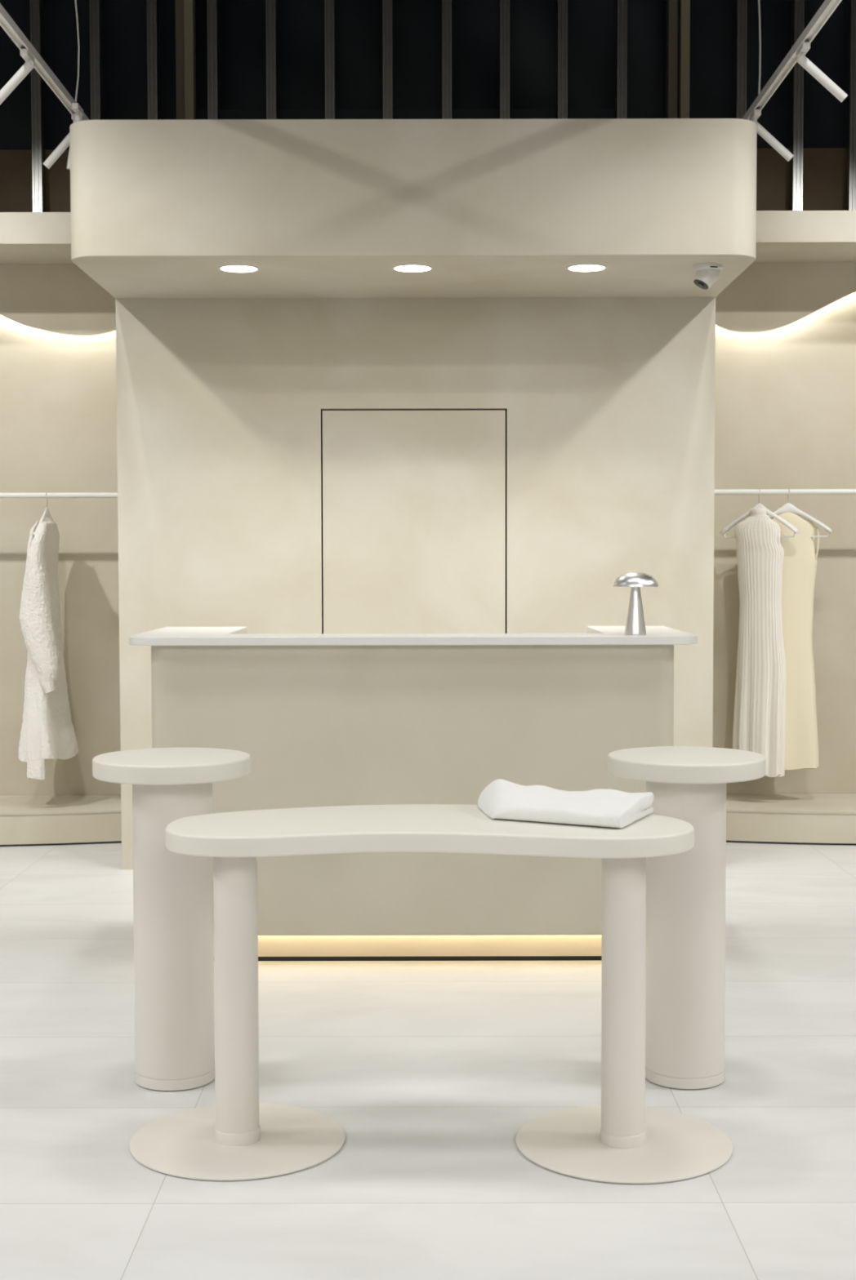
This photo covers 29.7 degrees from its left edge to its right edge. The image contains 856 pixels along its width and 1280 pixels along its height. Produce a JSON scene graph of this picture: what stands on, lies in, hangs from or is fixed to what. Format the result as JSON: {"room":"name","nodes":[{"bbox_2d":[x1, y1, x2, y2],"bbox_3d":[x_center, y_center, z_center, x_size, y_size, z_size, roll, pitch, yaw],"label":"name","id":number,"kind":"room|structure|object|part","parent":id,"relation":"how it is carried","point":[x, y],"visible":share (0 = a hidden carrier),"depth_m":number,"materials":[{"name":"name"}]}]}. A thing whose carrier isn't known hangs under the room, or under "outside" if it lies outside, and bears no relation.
{"room":"clothing store","nodes":[
{"label":"clothing store","id":0,"kind":"room"},
{"bbox_2d":[0,315,120,795],"bbox_3d":[-3.002,-0.533,8.246,3.299,2.990,0.080,0,3,0],"label":"wall","id":1,"kind":"structure","parent":0,"point":[58,391],"depth_m":8.20,"materials":[{"name":"paint"}]},
{"bbox_2d":[0,212,74,263],"bbox_3d":[-3.005,-1.944,7.899,3.299,0.148,0.680,0,3,0],"label":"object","id":2,"kind":"object","parent":1,"relation":"attached to","point":[25,237],"visible":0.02,"depth_m":7.56,"materials":[{"name":"beige paint"}]},
{"bbox_2d":[0,263,115,335],"bbox_3d":[-3.004,-1.702,8.100,3.299,0.353,0.060,0,3,0],"label":"panel","id":3,"kind":"object","parent":2,"relation":"attached to","point":[58,298],"visible":0.61,"depth_m":8.07,"materials":[{"name":"paint"}]},
{"bbox_2d":[69,118,756,298],"bbox_3d":[-0.055,-1.709,6.504,2.602,0.508,0.973,0,3,0],"label":"canopy","id":4,"kind":"object","parent":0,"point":[408,268],"depth_m":6.02,"materials":[{"name":"white paint"}]},
{"bbox_3d":[-0.736,-1.446,6.284,0.160,0.005,0.160,0,3,0],"label":"downlight","id":5,"kind":"part","parent":4,"relation":"part of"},
{"bbox_2d":[220,266,257,271],"bbox_3d":[-0.736,-1.446,6.284,0.141,0.004,0.141,0,3,4],"label":"diffuser","id":6,"kind":"object","parent":4,"relation":"attached to","point":[226,268],"depth_m":6.28,"materials":[{"name":"white plastic"}]},
{"bbox_2d":[394,265,430,271],"bbox_3d":[-0.060,-1.447,6.283,0.141,0.004,0.141,0,3,-4],"label":"diffuser","id":7,"kind":"object","parent":4,"relation":"attached to","point":[397,268],"depth_m":6.27,"materials":[{"name":"white plastic"}]},
{"bbox_3d":[-0.055,-1.712,6.504,2.602,0.503,0.973,0,3,0],"label":"canopy","id":8,"kind":"part","parent":4,"relation":"part of","materials":[{"name":"beige paint"}]},
{"bbox_2d":[568,265,604,271],"bbox_3d":[0.617,-1.448,6.282,0.141,0.004,0.141,0,3,-4],"label":"diffuser","id":9,"kind":"object","parent":4,"relation":"attached to","point":[571,268],"depth_m":6.28,"materials":[{"name":"white plastic"}]},
{"bbox_3d":[0.617,-1.448,6.282,0.160,0.005,0.160,0,3,0],"label":"downlight","id":10,"kind":"part","parent":4,"relation":"part of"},
{"bbox_2d":[693,262,722,289],"bbox_3d":[1.084,-1.404,6.253,0.115,0.092,0.114,0,3,0],"label":"security camera","id":11,"kind":"object","parent":4,"relation":"attached to","point":[706,273],"visible":1,"depth_m":6.21,"materials":[{"name":"white plastic"}]},
{"bbox_2d":[115,297,715,869],"bbox_3d":[-0.052,-0.507,7.667,2.602,2.981,1.235,0,3,0],"label":"wall","id":12,"kind":"structure","parent":0,"point":[608,402],"depth_m":7.03,"materials":[{"name":"beige paint"}]},
{"bbox_2d":[322,409,505,634],"bbox_3d":[-0.060,0.003,7.096,0.796,2.010,0.045,0,3,0],"label":"door","id":13,"kind":"structure","parent":12,"relation":"in","point":[414,501],"depth_m":7.05,"materials":[{"name":"beige paint"}]},
{"bbox_2d":[321,409,506,634],"bbox_3d":[-0.060,-0.049,7.139,1.003,2.117,0.013,0,3,0],"label":"trim","id":14,"kind":"structure","parent":12,"relation":"attached to","point":[322,410],"depth_m":7.10,"materials":[{"name":"black metal"}]},
{"bbox_2d":[0,0,847,150],"bbox_3d":[-0.054,-2.737,9.095,9.201,3.301,0.111,0,3,0],"label":"ceiling","id":15,"kind":"structure","parent":0,"point":[416,24],"depth_m":9.08,"materials":[{"name":"plastic"}]},
{"bbox_2d":[0,3,89,120],"bbox_3d":[-1.548,-2.190,4.311,0.036,0.034,6.420,0,3,0],"label":"track","id":16,"kind":"object","parent":15,"relation":"hanging from","point":[7,24],"visible":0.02,"depth_m":6.38,"materials":[{"name":"white metal"}]},
{"bbox_2d":[0,48,34,104],"bbox_3d":[-1.613,-2.155,6.235,0.184,0.225,0.110,0,3,0],"label":"track spotlight","id":17,"kind":"object","parent":16,"relation":"hanging from","point":[27,67],"visible":1,"depth_m":6.22,"materials":[{"name":"white metal"}]},
{"bbox_2d":[43,113,83,168],"bbox_3d":[-1.610,-2.195,7.125,0.180,0.228,0.110,0,3,0],"label":"track spotlight","id":18,"kind":"object","parent":16,"relation":"hanging from","point":[64,144],"visible":0.52,"depth_m":7.11,"materials":[{"name":"white metal"}]},
{"bbox_2d":[66,102,83,169],"bbox_3d":[-1.525,-2.167,6.966,0.070,0.271,0.110,0,3,0],"label":"track spotlight","id":19,"kind":"object","parent":16,"relation":"hanging from","point":[77,108],"visible":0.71,"depth_m":6.95,"materials":[{"name":"white metal"}]},
{"bbox_2d":[741,0,841,119],"bbox_3d":[1.432,-2.196,4.309,0.036,0.034,6.420,0,3,0],"label":"track","id":20,"kind":"object","parent":15,"relation":"hanging from","point":[827,7],"visible":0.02,"depth_m":6.34,"materials":[{"name":"white metal"}]},
{"bbox_2d":[749,109,793,161],"bbox_3d":[1.507,-2.207,7.082,0.195,0.213,0.110,0,3,0],"label":"track spotlight","id":21,"kind":"object","parent":20,"relation":"hanging from","point":[764,134],"visible":0.86,"depth_m":7.07,"materials":[{"name":"white metal"}]},
{"bbox_2d":[795,41,847,102],"bbox_3d":[1.507,-2.164,6.173,0.196,0.212,0.110,0,3,0],"label":"track spotlight","id":22,"kind":"object","parent":20,"relation":"hanging from","point":[802,60],"visible":1,"depth_m":6.16,"materials":[{"name":"white metal"}]},
{"bbox_2d":[0,842,855,1279],"bbox_3d":[-0.052,1.248,3.213,9.200,0.100,12.300,0,3,0],"label":"floor","id":23,"kind":"structure","parent":0,"point":[430,1073],"depth_m":4.03,"materials":[{"name":"tile"}]},
{"bbox_2d":[0,149,71,212],"bbox_3d":[-3.001,-0.902,9.070,3.300,3.648,0.020,0,3,0],"label":"wall","id":24,"kind":"structure","parent":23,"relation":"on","point":[15,166],"depth_m":8.98,"materials":[{"name":"brown paint"}]},
{"bbox_2d":[30,0,45,212],"bbox_3d":[-2.151,-1.723,8.967,0.053,5.295,0.075,0,3,0],"label":"stud","id":25,"kind":"object","parent":23,"relation":"on","point":[36,6],"visible":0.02,"depth_m":8.88,"materials":[{"name":"metal"}]},
{"bbox_2d":[0,795,121,846],"bbox_3d":[-2.999,0.893,7.973,3.293,0.166,0.596,0,3,0],"label":"display platform","id":26,"kind":"object","parent":23,"relation":"on","point":[25,820],"visible":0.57,"depth_m":7.76,"materials":[{"name":"beige paint"}]},
{"bbox_2d":[88,0,102,119],"bbox_3d":[-1.825,-1.724,8.967,0.053,5.295,0.075,0,3,0],"label":"stud","id":27,"kind":"object","parent":23,"relation":"on","point":[95,6],"visible":0.02,"depth_m":8.87,"materials":[{"name":"metal"}]},
{"bbox_2d":[146,0,159,119],"bbox_3d":[-1.511,-1.725,8.966,0.053,5.295,0.075,0,3,0],"label":"stud","id":28,"kind":"object","parent":23,"relation":"on","point":[153,31],"visible":0.02,"depth_m":8.86,"materials":[{"name":"metal"}]},
{"bbox_2d":[92,747,250,1090],"bbox_3d":[-0.663,0.726,4.210,0.406,0.850,0.406,0,3,0],"label":"pedestal table","id":29,"kind":"object","parent":23,"relation":"on","point":[173,892],"visible":1,"depth_m":4.12,"materials":[{"name":"white paint"}]},
{"bbox_2d":[174,0,184,119],"bbox_3d":[-1.356,-1.725,8.971,0.050,5.295,0.085,0,3,0],"label":"post","id":30,"kind":"object","parent":23,"relation":"on","point":[180,36],"visible":0.02,"depth_m":8.86,"materials":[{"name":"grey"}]},
{"bbox_2d":[195,108,650,119],"bbox_3d":[-0.055,-2.914,8.965,2.580,0.065,0.022,0,3,0],"label":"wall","id":31,"kind":"structure","parent":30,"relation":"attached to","point":[482,113],"depth_m":8.96,"materials":[{"name":"metal"}]},
{"bbox_2d":[183,0,195,119],"bbox_3d":[-1.303,-1.724,8.934,0.049,5.295,0.090,0,3,0],"label":"post","id":32,"kind":"object","parent":23,"relation":"on","point":[188,5],"visible":0.02,"depth_m":8.82,"materials":[{"name":"beige"}]},
{"bbox_2d":[206,0,218,119],"bbox_3d":[-1.181,-1.725,8.966,0.053,5.295,0.075,0,3,0],"label":"stud","id":33,"kind":"object","parent":23,"relation":"on","point":[211,5],"visible":0.02,"depth_m":8.86,"materials":[{"name":"metal"}]},
{"bbox_2d":[265,0,277,119],"bbox_3d":[-0.859,-1.726,8.966,0.053,5.295,0.075,0,3,0],"label":"stud","id":34,"kind":"object","parent":23,"relation":"on","point":[270,5],"visible":0.02,"depth_m":8.86,"materials":[{"name":"metal"}]},
{"bbox_2d":[324,0,335,119],"bbox_3d":[-0.537,-1.726,8.966,0.053,5.295,0.075,0,3,0],"label":"stud","id":35,"kind":"object","parent":23,"relation":"on","point":[329,5],"visible":0.02,"depth_m":8.86,"materials":[{"name":"metal"}]},
{"bbox_2d":[382,0,392,119],"bbox_3d":[-0.219,-1.727,8.965,0.053,5.295,0.075,0,3,0],"label":"stud","id":36,"kind":"object","parent":23,"relation":"on","point":[387,5],"visible":0.02,"depth_m":8.86,"materials":[{"name":"metal"}]},
{"bbox_2d":[128,626,697,960],"bbox_3d":[-0.049,0.523,5.727,1.890,1.109,0.870,0,3,0],"label":"reception counter","id":37,"kind":"object","parent":23,"relation":"on","point":[335,719],"depth_m":5.33,"materials":[{"name":"white"}]},
{"bbox_2d":[128,626,697,645],"bbox_3d":[-0.050,-0.017,5.701,1.890,0.028,0.870,0,3,0],"label":"countertop","id":38,"kind":"structure","parent":37,"relation":"on","point":[595,635],"depth_m":5.27,"materials":[{"name":"white stone"}]},
{"bbox_2d":[613,572,657,635],"bbox_3d":[0.692,-0.122,5.385,0.150,0.209,0.150,0,3,0],"label":"mushroom lamp","id":39,"kind":"object","parent":37,"relation":"on","point":[634,624],"visible":1,"depth_m":5.36,"materials":[{"name":"silver metal"}]},
{"bbox_3d":[0.692,-0.099,5.386,0.072,0.162,0.072,0,3,0],"label":"stem","id":40,"kind":"part","parent":39,"relation":"part of","materials":[{"name":"silver metal"}]},
{"bbox_3d":[0.692,-0.202,5.381,0.150,0.049,0.150,0,3,0],"label":"lamp shade","id":41,"kind":"part","parent":39,"relation":"part of","materials":[{"name":"silver metal"}]},
{"bbox_2d":[128,804,732,1183],"bbox_3d":[0.005,0.798,3.784,1.412,0.746,0.607,0,3,0],"label":"table","id":42,"kind":"object","parent":23,"relation":"on","point":[620,1140],"visible":0.98,"depth_m":3.70,"materials":[{"name":"white paint"}]},
{"bbox_3d":[-0.446,0.808,3.758,0.102,0.668,0.102,0,3,0],"label":"leg","id":43,"kind":"part","parent":42,"relation":"part of","materials":[{"name":"beige metal"}]},
{"bbox_3d":[-0.444,1.169,3.776,0.500,0.007,0.500,0,3,0],"label":"plate","id":44,"kind":"part","parent":42,"relation":"part of","materials":[{"name":"beige metal"}]},
{"bbox_2d":[477,778,653,827],"bbox_3d":[0.298,0.385,3.823,0.437,0.070,0.270,1,3,16],"label":"sweater","id":45,"kind":"object","parent":42,"relation":"on","point":[504,799],"visible":1,"depth_m":3.78,"materials":[{"name":"white fabric"}]},
{"bbox_3d":[0.453,0.807,3.736,0.102,0.668,0.102,0,3,0],"label":"leg","id":46,"kind":"part","parent":42,"relation":"part of","materials":[{"name":"beige metal"}]},
{"bbox_3d":[0.454,1.168,3.754,0.500,0.007,0.500,0,3,0],"label":"plate","id":47,"kind":"part","parent":42,"relation":"part of","materials":[{"name":"beige metal"}]},
{"bbox_2d":[441,0,451,119],"bbox_3d":[0.107,-1.728,8.965,0.053,5.295,0.075,0,3,0],"label":"stud","id":48,"kind":"object","parent":23,"relation":"on","point":[446,4],"visible":0.02,"depth_m":8.86,"materials":[{"name":"metal"}]},
{"bbox_2d":[499,0,509,119],"bbox_3d":[0.425,-1.728,8.965,0.053,5.295,0.075,0,3,0],"label":"stud","id":49,"kind":"object","parent":23,"relation":"on","point":[504,4],"visible":0.02,"depth_m":8.86,"materials":[{"name":"metal"}]},
{"bbox_2d":[556,0,567,118],"bbox_3d":[0.742,-1.729,8.965,0.053,5.295,0.075,0,3,0],"label":"stud","id":50,"kind":"object","parent":23,"relation":"on","point":[562,5],"visible":0.02,"depth_m":8.86,"materials":[{"name":"metal"}]},
{"bbox_2d":[615,0,626,118],"bbox_3d":[1.068,-1.730,8.964,0.053,5.295,0.075,0,3,0],"label":"stud","id":51,"kind":"object","parent":23,"relation":"on","point":[620,5],"visible":0.02,"depth_m":8.86,"materials":[{"name":"metal"}]},
{"bbox_2d":[665,0,677,118],"bbox_3d":[1.347,-1.730,8.969,0.050,5.295,0.085,0,3,0],"label":"post","id":52,"kind":"object","parent":23,"relation":"on","point":[671,5],"visible":0.02,"depth_m":8.86,"materials":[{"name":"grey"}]},
{"bbox_2d":[677,0,689,118],"bbox_3d":[1.409,-1.729,8.931,0.049,5.295,0.090,0,3,0],"label":"post","id":53,"kind":"object","parent":23,"relation":"on","point":[683,5],"visible":0.02,"depth_m":8.82,"materials":[{"name":"beige"}]},
{"bbox_2d":[607,746,765,1089],"bbox_3d":[0.672,0.723,4.214,0.406,0.850,0.406,0,3,0],"label":"pedestal table","id":54,"kind":"object","parent":23,"relation":"on","point":[685,995],"visible":0.98,"depth_m":4.13,"materials":[{"name":"white paint"}]},
{"bbox_2d":[733,0,746,119],"bbox_3d":[1.725,-1.731,8.964,0.053,5.295,0.075,0,3,0],"label":"stud","id":55,"kind":"object","parent":23,"relation":"on","point":[740,6],"visible":0.02,"depth_m":8.86,"materials":[{"name":"metal"}]},
{"bbox_2d":[725,793,855,845],"bbox_3d":[2.902,0.882,7.968,3.293,0.166,0.596,0,3,0],"label":"display platform","id":56,"kind":"object","parent":23,"relation":"on","point":[799,819],"visible":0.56,"depth_m":7.74,"materials":[{"name":"beige paint"}]},
{"bbox_2d":[789,0,804,210],"bbox_3d":[2.038,-1.731,8.963,0.053,5.295,0.075,0,3,0],"label":"stud","id":57,"kind":"object","parent":23,"relation":"on","point":[797,6],"visible":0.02,"depth_m":8.88,"materials":[{"name":"metal"}]},
{"bbox_2d":[755,147,845,210],"bbox_3d":[2.899,-0.913,9.065,3.300,3.648,0.020,0,3,0],"label":"wall","id":58,"kind":"structure","parent":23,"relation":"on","point":[824,169],"depth_m":8.98,"materials":[{"name":"brown paint"}]},
{"bbox_2d":[844,0,855,210],"bbox_3d":[2.347,-1.732,8.963,0.053,5.295,0.075,0,3,0],"label":"stud","id":59,"kind":"object","parent":23,"relation":"on","point":[850,187],"visible":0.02,"depth_m":8.88,"materials":[{"name":"metal"}]},
{"bbox_2d":[711,292,855,794],"bbox_3d":[2.899,-0.545,8.241,3.299,2.990,0.080,0,3,0],"label":"wall","id":60,"kind":"structure","parent":0,"point":[784,397],"depth_m":8.19,"materials":[{"name":"paint"}]},
{"bbox_2d":[753,210,855,262],"bbox_3d":[2.896,-1.955,7.893,3.299,0.148,0.680,0,3,0],"label":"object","id":61,"kind":"object","parent":60,"relation":"attached to","point":[781,236],"visible":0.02,"depth_m":7.56,"materials":[{"name":"beige paint"}]},
{"bbox_2d":[715,262,855,332],"bbox_3d":[2.897,-1.718,8.095,3.299,0.344,0.060,0,3,0],"label":"panel","id":62,"kind":"object","parent":61,"relation":"attached to","point":[764,296],"visible":0.67,"depth_m":8.07,"materials":[{"name":"paint"}]},
{"bbox_3d":[-4.707,-1.442,3.138,0.100,5.300,12.400,0,3,0],"label":"wall","id":63,"kind":"structure","parent":0,"visible":0},
{"bbox_2d":[0,492,117,497],"bbox_3d":[-3.002,-0.705,7.898,3.299,0.060,0.060,0,3,0],"label":"rail","id":64,"kind":"object","parent":63,"relation":"attached to","point":[77,495],"visible":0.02,"depth_m":7.88,"materials":[{"name":"white metal"}]},
{"bbox_2d":[34,492,53,535],"bbox_3d":[-1.864,-0.604,7.902,0.021,0.240,0.380,0,3,3],"label":"clothes hanger","id":65,"kind":"object","parent":64,"relation":"hanging from","point":[46,513],"visible":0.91,"depth_m":7.87,"materials":[{"name":"white plastic"}]},
{"bbox_2d":[17,520,78,779],"bbox_3d":[-1.865,0.039,7.920,0.260,1.240,0.542,0,3,0],"label":"coat","id":66,"kind":"object","parent":65,"relation":"hanging from","point":[47,730],"visible":1,"depth_m":7.73,"materials":[{"name":"white fabric"}]},
{"bbox_3d":[-1.883,0.451,7.749,0.098,0.434,0.075,0,3,0],"label":"panel","id":67,"kind":"part","parent":66,"relation":"part of","materials":[{"name":"white fabric"}]},
{"bbox_3d":[4.593,-1.460,3.130,0.100,5.300,12.400,0,3,0],"label":"wall","id":68,"kind":"structure","parent":0,"visible":0},
{"bbox_2d":[713,488,855,494],"bbox_3d":[2.899,-0.726,7.892,3.299,0.060,0.060,0,3,0],"label":"rail","id":69,"kind":"object","parent":68,"relation":"attached to","point":[717,491],"visible":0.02,"depth_m":7.88,"materials":[{"name":"white metal"}]},
{"bbox_2d":[720,488,798,537],"bbox_3d":[1.620,-0.621,7.898,0.406,0.240,0.043,2,3,38],"label":"clothes hanger","id":70,"kind":"object","parent":69,"relation":"hanging from","point":[758,505],"visible":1,"depth_m":7.88,"materials":[{"name":"white plastic"}]},
{"bbox_2d":[732,508,785,777],"bbox_3d":[1.619,0.011,7.915,0.280,1.308,0.106,2,3,35],"label":"dress","id":71,"kind":"object","parent":70,"relation":"hanging from","point":[759,702],"visible":0.98,"depth_m":7.87,"materials":[{"name":"white fabric"}]},
{"bbox_3d":[1.706,-0.478,7.835,0.016,0.133,0.059,1,3,19],"label":"armhole trim","id":72,"kind":"part","parent":71,"relation":"part of","materials":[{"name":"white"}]},
{"bbox_2d":[767,488,831,537],"bbox_3d":[1.763,-0.622,7.898,0.412,0.238,0.042,1,3,16],"label":"clothes hanger","id":73,"kind":"object","parent":69,"relation":"hanging from","point":[788,507],"visible":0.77,"depth_m":7.87,"materials":[{"name":"white plastic"}]},
{"bbox_2d":[770,507,818,769],"bbox_3d":[1.764,-0.008,7.958,0.323,1.287,0.127,0,3,11],"label":"dress","id":74,"kind":"object","parent":73,"relation":"hanging from","point":[799,557],"visible":0.63,"depth_m":7.90,"materials":[{"name":"beige fabric"}]},
{"bbox_3d":[1.892,-0.470,7.880,0.015,0.164,0.040,-2,3,-35],"label":"armhole trim","id":75,"kind":"part","parent":74,"relation":"part of","materials":[{"name":"beige fabric"}]},
{"bbox_3d":[-0.063,-4.150,3.055,9.600,0.100,12.500,0,3,0],"label":"ceiling","id":76,"kind":"structure","parent":0,"visible":0},
{"bbox_2d":[74,0,79,102],"bbox_3d":[-1.534,-3.326,7.000,0.036,1.981,0.008,0,3,0],"label":"power cord","id":77,"kind":"object","parent":76,"relation":"hanging from","point":[75,1],"visible":0.86,"depth_m":7.04,"materials":[{"name":"white plastic"}]},
{"bbox_2d":[757,0,760,94],"bbox_3d":[1.434,-3.332,6.998,0.032,1.980,0.008,0,3,0],"label":"power cord","id":78,"kind":"object","parent":76,"relation":"hanging from","point":[758,3],"visible":0.88,"depth_m":7.03,"materials":[{"name":"white plastic"}]}
]}

